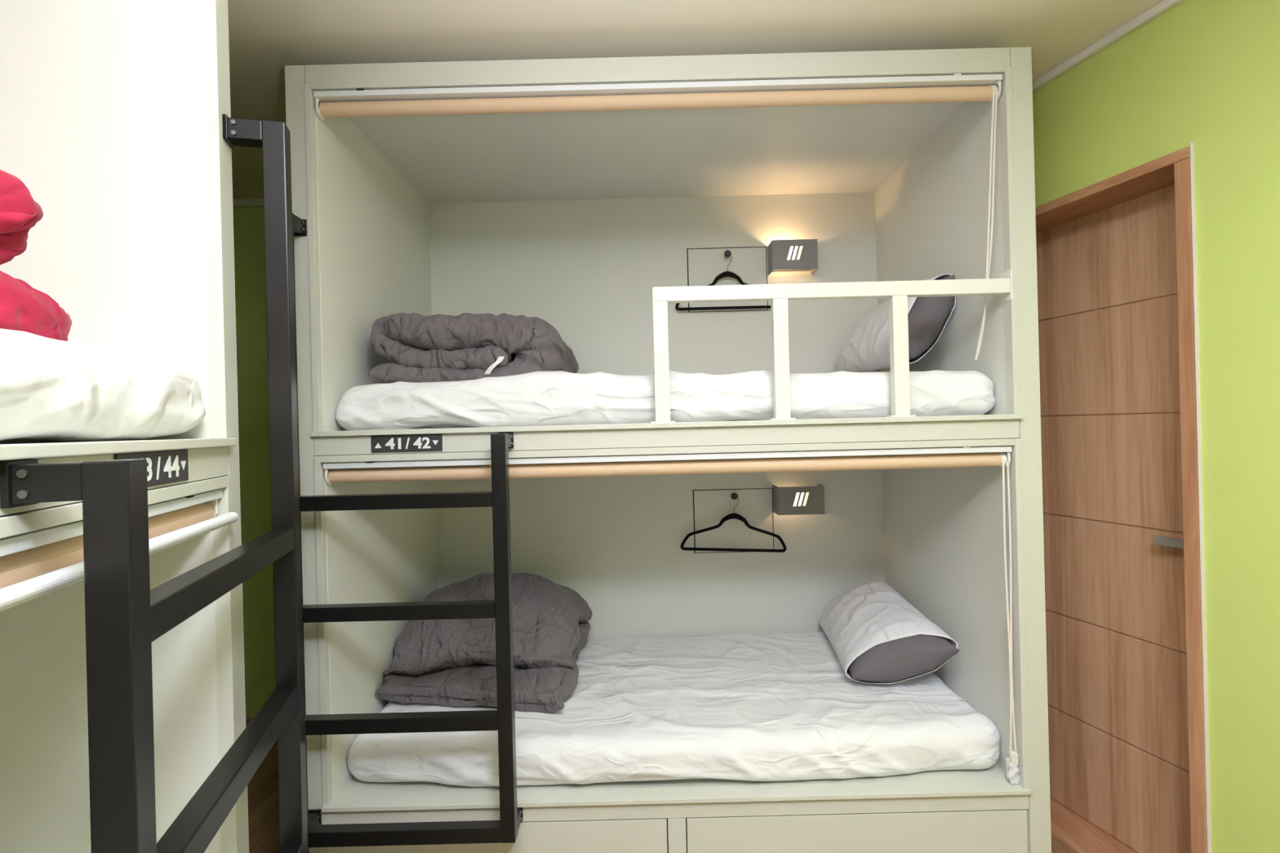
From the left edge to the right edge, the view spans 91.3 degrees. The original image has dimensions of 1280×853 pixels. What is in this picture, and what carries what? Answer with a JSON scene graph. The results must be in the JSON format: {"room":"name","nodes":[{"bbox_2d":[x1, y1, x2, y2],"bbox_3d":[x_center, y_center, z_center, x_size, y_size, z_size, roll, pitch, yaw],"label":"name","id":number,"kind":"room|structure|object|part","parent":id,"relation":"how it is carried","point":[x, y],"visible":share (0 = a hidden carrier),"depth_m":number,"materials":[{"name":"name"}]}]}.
{"room":"dormitory","nodes":[
{"label":"dormitory","id":0,"kind":"room"},
{"bbox_2d":[232,206,275,718],"bbox_3d":[-1.046,0.174,3.070,5.100,2.565,0.100,-1,0,0],"label":"wall","id":1,"kind":"structure","parent":0,"point":[248,222],"depth_m":3.02,"materials":[{"name":"paint"}]},
{"bbox_2d":[232,198,263,207],"bbox_3d":[-0.878,-1.098,3.005,4.300,0.030,0.030,-1,0,0],"label":"trim","id":2,"kind":"structure","parent":1,"relation":"attached to","point":[256,202],"depth_m":2.99,"materials":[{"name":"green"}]},
{"bbox_2d":[245,718,253,727],"bbox_3d":[-0.815,1.416,3.013,4.300,0.070,0.015,-1,0,0],"label":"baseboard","id":3,"kind":"structure","parent":1,"relation":"attached to","point":[247,720],"depth_m":3.00,"materials":[{"name":"brown wood"}]},
{"bbox_2d":[247,739,1075,852],"bbox_3d":[-0.064,1.457,0.150,7.000,0.050,6.300,-1,0,0],"label":"floor","id":4,"kind":"structure","parent":0,"point":[263,787],"depth_m":2.38,"materials":[{"name":"brown wood"}]},
{"bbox_2d":[0,0,248,852],"bbox_3d":[-0.993,0.213,0.051,1.044,2.483,2.149,-1,0,-15],"label":"bunk bed","id":5,"kind":"object","parent":4,"relation":"on","point":[111,111],"visible":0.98,"depth_m":1.11,"materials":[{"name":"white laminate"}]},
{"bbox_2d":[0,328,205,444],"bbox_3d":[-0.993,-0.044,0.052,0.985,0.141,1.992,-1,0,-15],"label":"mattress","id":6,"kind":"object","parent":5,"relation":"on","point":[52,390],"visible":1,"depth_m":0.79,"materials":[{"name":"white fabric"}]},
{"bbox_2d":[0,169,77,342],"bbox_3d":[-1.083,-0.232,0.470,0.765,0.264,0.775,-1,0,-14],"label":"duvet","id":7,"kind":"object","parent":6,"relation":"on","point":[23,308],"visible":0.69,"depth_m":0.81,"materials":[{"name":"fabric"}]},
{"bbox_3d":[-0.524,0.023,0.178,0.064,0.015,2.036,-1,0,-15],"label":"sill","id":8,"kind":"part","parent":5,"relation":"part of","materials":[{"name":"white paint"}]},
{"bbox_2d":[0,488,238,612],"bbox_3d":[-0.520,0.138,0.173,0.088,0.066,1.996,-1,0,-15],"label":"roller blind","id":9,"kind":"object","parent":5,"relation":"attached to","point":[35,564],"visible":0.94,"depth_m":0.70,"materials":[{"name":"white fabric"}]},
{"bbox_3d":[-0.536,0.124,0.174,0.059,0.031,1.986,-1,0,-15],"label":"head rail","id":10,"kind":"part","parent":9,"relation":"part of","materials":[{"name":"white metal"}]},
{"bbox_3d":[-0.505,0.588,0.180,0.034,1.006,2.030,-1,0,-15],"label":"opening trim","id":11,"kind":"part","parent":5,"relation":"part of","materials":[{"name":"white paint"}]},
{"bbox_2d":[113,449,188,487],"bbox_3d":[-0.692,0.060,0.894,0.005,0.048,0.204,-1,0,-15],"label":"number plate","id":12,"kind":"object","parent":5,"relation":"attached to","point":[165,467],"visible":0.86,"depth_m":0.91,"materials":[{"name":"grey plastic"}]},
{"bbox_2d":[0,114,307,852],"bbox_3d":[-0.639,0.413,0.924,0.105,2.008,0.637,-1,0,-15],"label":"ladder","id":13,"kind":"object","parent":5,"relation":"attached to","point":[123,616],"visible":1,"depth_m":0.75,"materials":[{"name":"black metal"}]},
{"bbox_3d":[-0.619,0.057,0.625,0.007,0.046,0.044,-1,0,-15],"label":"mounting plate","id":14,"kind":"part","parent":13,"relation":"part of","materials":[{"name":"black metal"}]},
{"bbox_3d":[-0.786,-0.565,1.198,0.007,0.046,0.044,-1,0,-15],"label":"mounting plate","id":15,"kind":"part","parent":13,"relation":"part of","materials":[{"name":"black metal"}]},
{"bbox_3d":[-0.532,-0.484,0.180,0.552,0.998,1.970,-1,0,0],"label":"opening trim","id":16,"kind":"part","parent":5,"relation":"part of","materials":[{"name":"white paint"}]},
{"bbox_2d":[284,46,1051,852],"bbox_3d":[0.083,0.181,2.308,2.149,2.494,1.044,-1,0,0],"label":"bunk bed","id":17,"kind":"object","parent":4,"relation":"on","point":[594,226],"visible":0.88,"depth_m":2.14,"materials":[{"name":"white laminate"}]},
{"bbox_3d":[-0.953,0.207,2.325,0.077,2.494,1.009,-1,0,0],"label":"panel","id":18,"kind":"part","parent":17,"relation":"part of","materials":[{"name":"white laminate"}]},
{"bbox_2d":[370,434,442,453],"bbox_3d":[-0.670,0.049,1.798,0.204,0.048,0.005,-1,0,0],"label":"number plate","id":19,"kind":"object","parent":17,"relation":"attached to","point":[420,442],"visible":1,"depth_m":1.80,"materials":[{"name":"grey plastic"}]},
{"bbox_2d":[292,213,523,852],"bbox_3d":[-0.666,0.403,1.747,0.623,2.008,0.105,-1,0,0],"label":"ladder","id":20,"kind":"object","parent":17,"relation":"attached to","point":[505,830],"visible":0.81,"depth_m":1.70,"materials":[{"name":"black metal"}]},
{"bbox_3d":[-0.980,-0.571,1.796,0.044,0.046,0.007,-1,0,0],"label":"mounting plate","id":21,"kind":"part","parent":20,"relation":"part of","materials":[{"name":"black metal"}]},
{"bbox_3d":[-0.937,1.124,1.796,0.044,0.046,0.007,-1,0,0],"label":"mounting plate","id":22,"kind":"part","parent":20,"relation":"part of","materials":[{"name":"black metal"}]},
{"bbox_3d":[-0.385,0.040,1.796,0.044,0.046,0.007,-1,0,0],"label":"mounting plate","id":23,"kind":"part","parent":20,"relation":"part of","materials":[{"name":"black metal"}]},
{"bbox_3d":[-0.358,1.109,1.796,0.044,0.046,0.007,-1,0,0],"label":"mounting plate","id":24,"kind":"part","parent":20,"relation":"part of","materials":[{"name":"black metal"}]},
{"bbox_3d":[-0.409,1.268,2.101,0.979,0.250,0.598,-1,0,0],"label":"drawer","id":25,"kind":"part","parent":17,"relation":"part of","materials":[{"name":"white paint"}]},
{"bbox_3d":[0.053,-1.045,2.311,1.996,0.042,0.979,-1,0,0],"label":"panel","id":26,"kind":"part","parent":17,"relation":"part of","materials":[{"name":"white laminate"}]},
{"bbox_3d":[0.083,0.171,2.815,1.996,2.474,0.030,-1,0,0],"label":"panel","id":27,"kind":"part","parent":17,"relation":"part of","materials":[{"name":"white laminate"}]},
{"bbox_2d":[313,73,1002,360],"bbox_3d":[0.062,-0.585,1.853,1.986,0.819,0.104,-1,0,0],"label":"roller blind","id":28,"kind":"object","parent":17,"relation":"attached to","point":[957,87],"visible":0.97,"depth_m":1.82,"materials":[{"name":"white fabric"}]},
{"bbox_3d":[0.053,-0.976,1.833,1.986,0.031,0.059,-1,0,0],"label":"head rail","id":29,"kind":"part","parent":28,"relation":"part of","materials":[{"name":"white metal"}]},
{"bbox_3d":[1.031,-0.588,1.860,0.022,0.776,0.094,-1,0,-18],"label":"pull cord","id":30,"kind":"part","parent":28,"relation":"part of","materials":[{"name":"beige plastic"}]},
{"bbox_3d":[0.062,-0.187,1.813,0.043,0.346,0.031,-1,0,0],"label":"guard post","id":31,"kind":"part","parent":17,"relation":"part of","materials":[{"name":"white paint"}]},
{"bbox_3d":[0.064,-0.510,1.813,2.030,0.998,0.034,-1,0,0],"label":"opening trim","id":32,"kind":"part","parent":17,"relation":"part of","materials":[{"name":"white paint"}]},
{"bbox_2d":[335,369,995,431],"bbox_3d":[0.076,-0.098,2.323,1.997,0.185,0.952,-1,0,0],"label":"mattress","id":33,"kind":"object","parent":17,"relation":"on","point":[560,397],"visible":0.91,"depth_m":1.86,"materials":[{"name":"white fabric"}]},
{"bbox_2d":[368,312,578,383],"bbox_3d":[-0.569,-0.262,2.329,0.633,0.236,0.716,-1,0,0],"label":"duvet","id":34,"kind":"object","parent":33,"relation":"on","point":[465,346],"visible":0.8,"depth_m":2.01,"materials":[{"name":"grey fabric"}]},
{"bbox_2d":[838,273,955,372],"bbox_3d":[0.948,-0.360,2.370,0.239,0.291,0.665,-1,0,0],"label":"pillow","id":35,"kind":"object","parent":33,"relation":"on","point":[866,348],"visible":0.66,"depth_m":2.19,"materials":[{"name":"grey fabric"}]},
{"bbox_2d":[907,275,955,359],"bbox_3d":[0.949,-0.360,2.363,0.215,0.263,0.653,-1,0,0],"label":"cushion","id":36,"kind":"object","parent":35,"relation":"on","point":[928,317],"depth_m":2.07,"materials":[{"name":"grey fabric"}]},
{"bbox_3d":[0.077,-0.003,1.818,2.036,0.015,0.064,-1,0,0],"label":"sill","id":37,"kind":"part","parent":17,"relation":"part of","materials":[{"name":"white paint"}]},
{"bbox_2d":[323,445,1019,784],"bbox_3d":[0.095,0.571,1.831,1.993,0.984,0.061,-1,0,0],"label":"roller blind","id":38,"kind":"object","parent":17,"relation":"attached to","point":[988,455],"visible":1,"depth_m":1.82,"materials":[{"name":"white fabric"}]},
{"bbox_3d":[0.080,0.098,1.833,1.986,0.031,0.059,-1,0,0],"label":"head rail","id":39,"kind":"part","parent":38,"relation":"part of","materials":[{"name":"white metal"}]},
{"bbox_3d":[1.074,0.523,1.820,0.025,0.860,0.014,-1,0,0],"label":"pull cord","id":40,"kind":"part","parent":38,"relation":"part of","materials":[{"name":"white fabric"}]},
{"bbox_3d":[0.091,0.562,1.813,2.030,1.006,0.034,-1,0,0],"label":"opening trim","id":41,"kind":"part","parent":17,"relation":"part of","materials":[{"name":"white paint"}]},
{"bbox_2d":[346,631,999,786],"bbox_3d":[0.104,0.987,2.307,1.994,0.157,0.981,-1,0,0],"label":"mattress","id":42,"kind":"object","parent":17,"relation":"on","point":[776,707],"visible":0.66,"depth_m":1.91,"materials":[{"name":"white fabric"}]},
{"bbox_2d":[374,572,592,712],"bbox_3d":[-0.560,0.766,2.386,0.698,0.353,0.760,-1,0,2],"label":"duvet","id":43,"kind":"object","parent":42,"relation":"on","point":[449,663],"visible":0.82,"depth_m":2.19,"materials":[{"name":"grey fabric"}]},
{"bbox_2d":[818,581,959,684],"bbox_3d":[0.890,0.776,2.396,0.353,0.258,0.729,-1,0,0],"label":"pillow","id":44,"kind":"object","parent":42,"relation":"on","point":[877,636],"visible":1,"depth_m":2.17,"materials":[{"name":"grey fabric"}]},
{"bbox_2d":[848,634,959,682],"bbox_3d":[0.888,0.776,2.389,0.332,0.238,0.719,-1,0,0],"label":"cushion","id":45,"kind":"object","parent":44,"relation":"on","point":[872,658],"depth_m":2.10,"materials":[{"name":"grey fabric"}]},
{"bbox_3d":[0.105,1.071,1.818,2.029,0.013,0.064,-1,0,0],"label":"sill","id":46,"kind":"part","parent":17,"relation":"part of","materials":[{"name":"white paint"}]},
{"bbox_2d":[724,249,731,257],"bbox_3d":[0.385,-0.759,2.768,0.029,0.029,0.062,-1,0,0],"label":"coat hook","id":47,"kind":"object","parent":17,"relation":"attached to","point":[727,253],"visible":1,"depth_m":2.74,"materials":[{"name":"silver metal"}]},
{"bbox_2d":[675,254,771,310],"bbox_3d":[0.388,-0.643,2.768,0.469,0.251,0.014,-1,0,0],"label":"clothes hanger","id":48,"kind":"object","parent":47,"relation":"hanging from","point":[727,273],"visible":0.57,"depth_m":2.76,"materials":[{"name":"black plastic"}]},
{"bbox_2d":[730,493,737,499],"bbox_3d":[0.414,0.307,2.768,0.029,0.029,0.062,-1,0,0],"label":"coat hook","id":49,"kind":"object","parent":17,"relation":"attached to","point":[734,496],"visible":1,"depth_m":2.74,"materials":[{"name":"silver metal"}]},
{"bbox_2d":[680,494,786,552],"bbox_3d":[0.411,0.429,2.768,0.469,0.266,0.014,-1,0,0],"label":"clothes hanger","id":50,"kind":"object","parent":49,"relation":"hanging from","point":[732,516],"visible":0.93,"depth_m":2.76,"materials":[{"name":"black plastic"}]},
{"bbox_3d":[0.408,-0.196,1.813,0.043,0.346,0.031,-1,0,0],"label":"guard post","id":51,"kind":"part","parent":17,"relation":"part of","materials":[{"name":"white paint"}]},
{"bbox_2d":[767,239,817,275],"bbox_3d":[0.669,-0.743,2.749,0.195,0.128,0.100,-1,0,0],"label":"wall lamp","id":52,"kind":"object","parent":17,"relation":"attached to","point":[792,254],"visible":1,"depth_m":2.70,"materials":[{"name":"grey metal"}]},
{"bbox_2d":[773,484,824,515],"bbox_3d":[0.696,0.320,2.749,0.201,0.121,0.100,-1,0,0],"label":"wall lamp","id":53,"kind":"object","parent":17,"relation":"attached to","point":[790,500],"visible":1,"depth_m":2.70,"materials":[{"name":"grey metal"}]},
{"bbox_3d":[0.549,-0.393,1.813,1.028,0.042,0.033,-1,0,0],"label":"guard rail","id":54,"kind":"part","parent":17,"relation":"part of","materials":[{"name":"white paint"}]},
{"bbox_3d":[0.628,1.242,2.101,0.980,0.250,0.598,-1,0,0],"label":"drawer","id":55,"kind":"part","parent":17,"relation":"part of","materials":[{"name":"white paint"}]},
{"bbox_3d":[0.752,-0.205,1.813,0.043,0.346,0.031,-1,0,0],"label":"guard post","id":56,"kind":"part","parent":17,"relation":"part of","materials":[{"name":"white paint"}]},
{"bbox_3d":[1.119,0.155,2.325,0.076,2.494,1.009,-1,0,0],"label":"panel","id":57,"kind":"part","parent":17,"relation":"part of","materials":[{"name":"white laminate"}]},
{"bbox_2d":[227,0,1162,199],"bbox_3d":[-0.129,-1.157,0.150,7.000,0.050,6.300,-1,0,0],"label":"ceiling","id":58,"kind":"structure","parent":0,"point":[265,37],"depth_m":1.79,"materials":[{"name":"beige paint"}]},
{"bbox_2d":[1032,0,1279,852],"bbox_3d":[1.988,0.098,0.219,0.200,2.565,6.400,-1,0,-15],"label":"wall","id":59,"kind":"structure","parent":0,"point":[1206,73],"depth_m":1.61,"materials":[{"name":"paint"}]},
{"bbox_2d":[1032,0,1183,91],"bbox_3d":[1.875,-1.169,0.094,0.020,0.026,6.200,-1,0,-15],"label":"trim","id":60,"kind":"structure","parent":59,"relation":"attached to","point":[1163,6],"depth_m":1.87,"materials":[{"name":"white"}]},
{"bbox_2d":[1035,142,1211,852],"bbox_3d":[1.472,0.317,2.168,0.215,2.152,0.980,-1,0,-15],"label":"door","id":61,"kind":"structure","parent":59,"relation":"in","point":[1117,305],"depth_m":2.03,"materials":[{"name":"brown wood"}]},
{"bbox_3d":[1.602,0.343,1.839,0.052,0.054,0.138,-1,0,-15],"label":"handle","id":62,"kind":"part","parent":61,"relation":"part of","materials":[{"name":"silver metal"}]}
]}

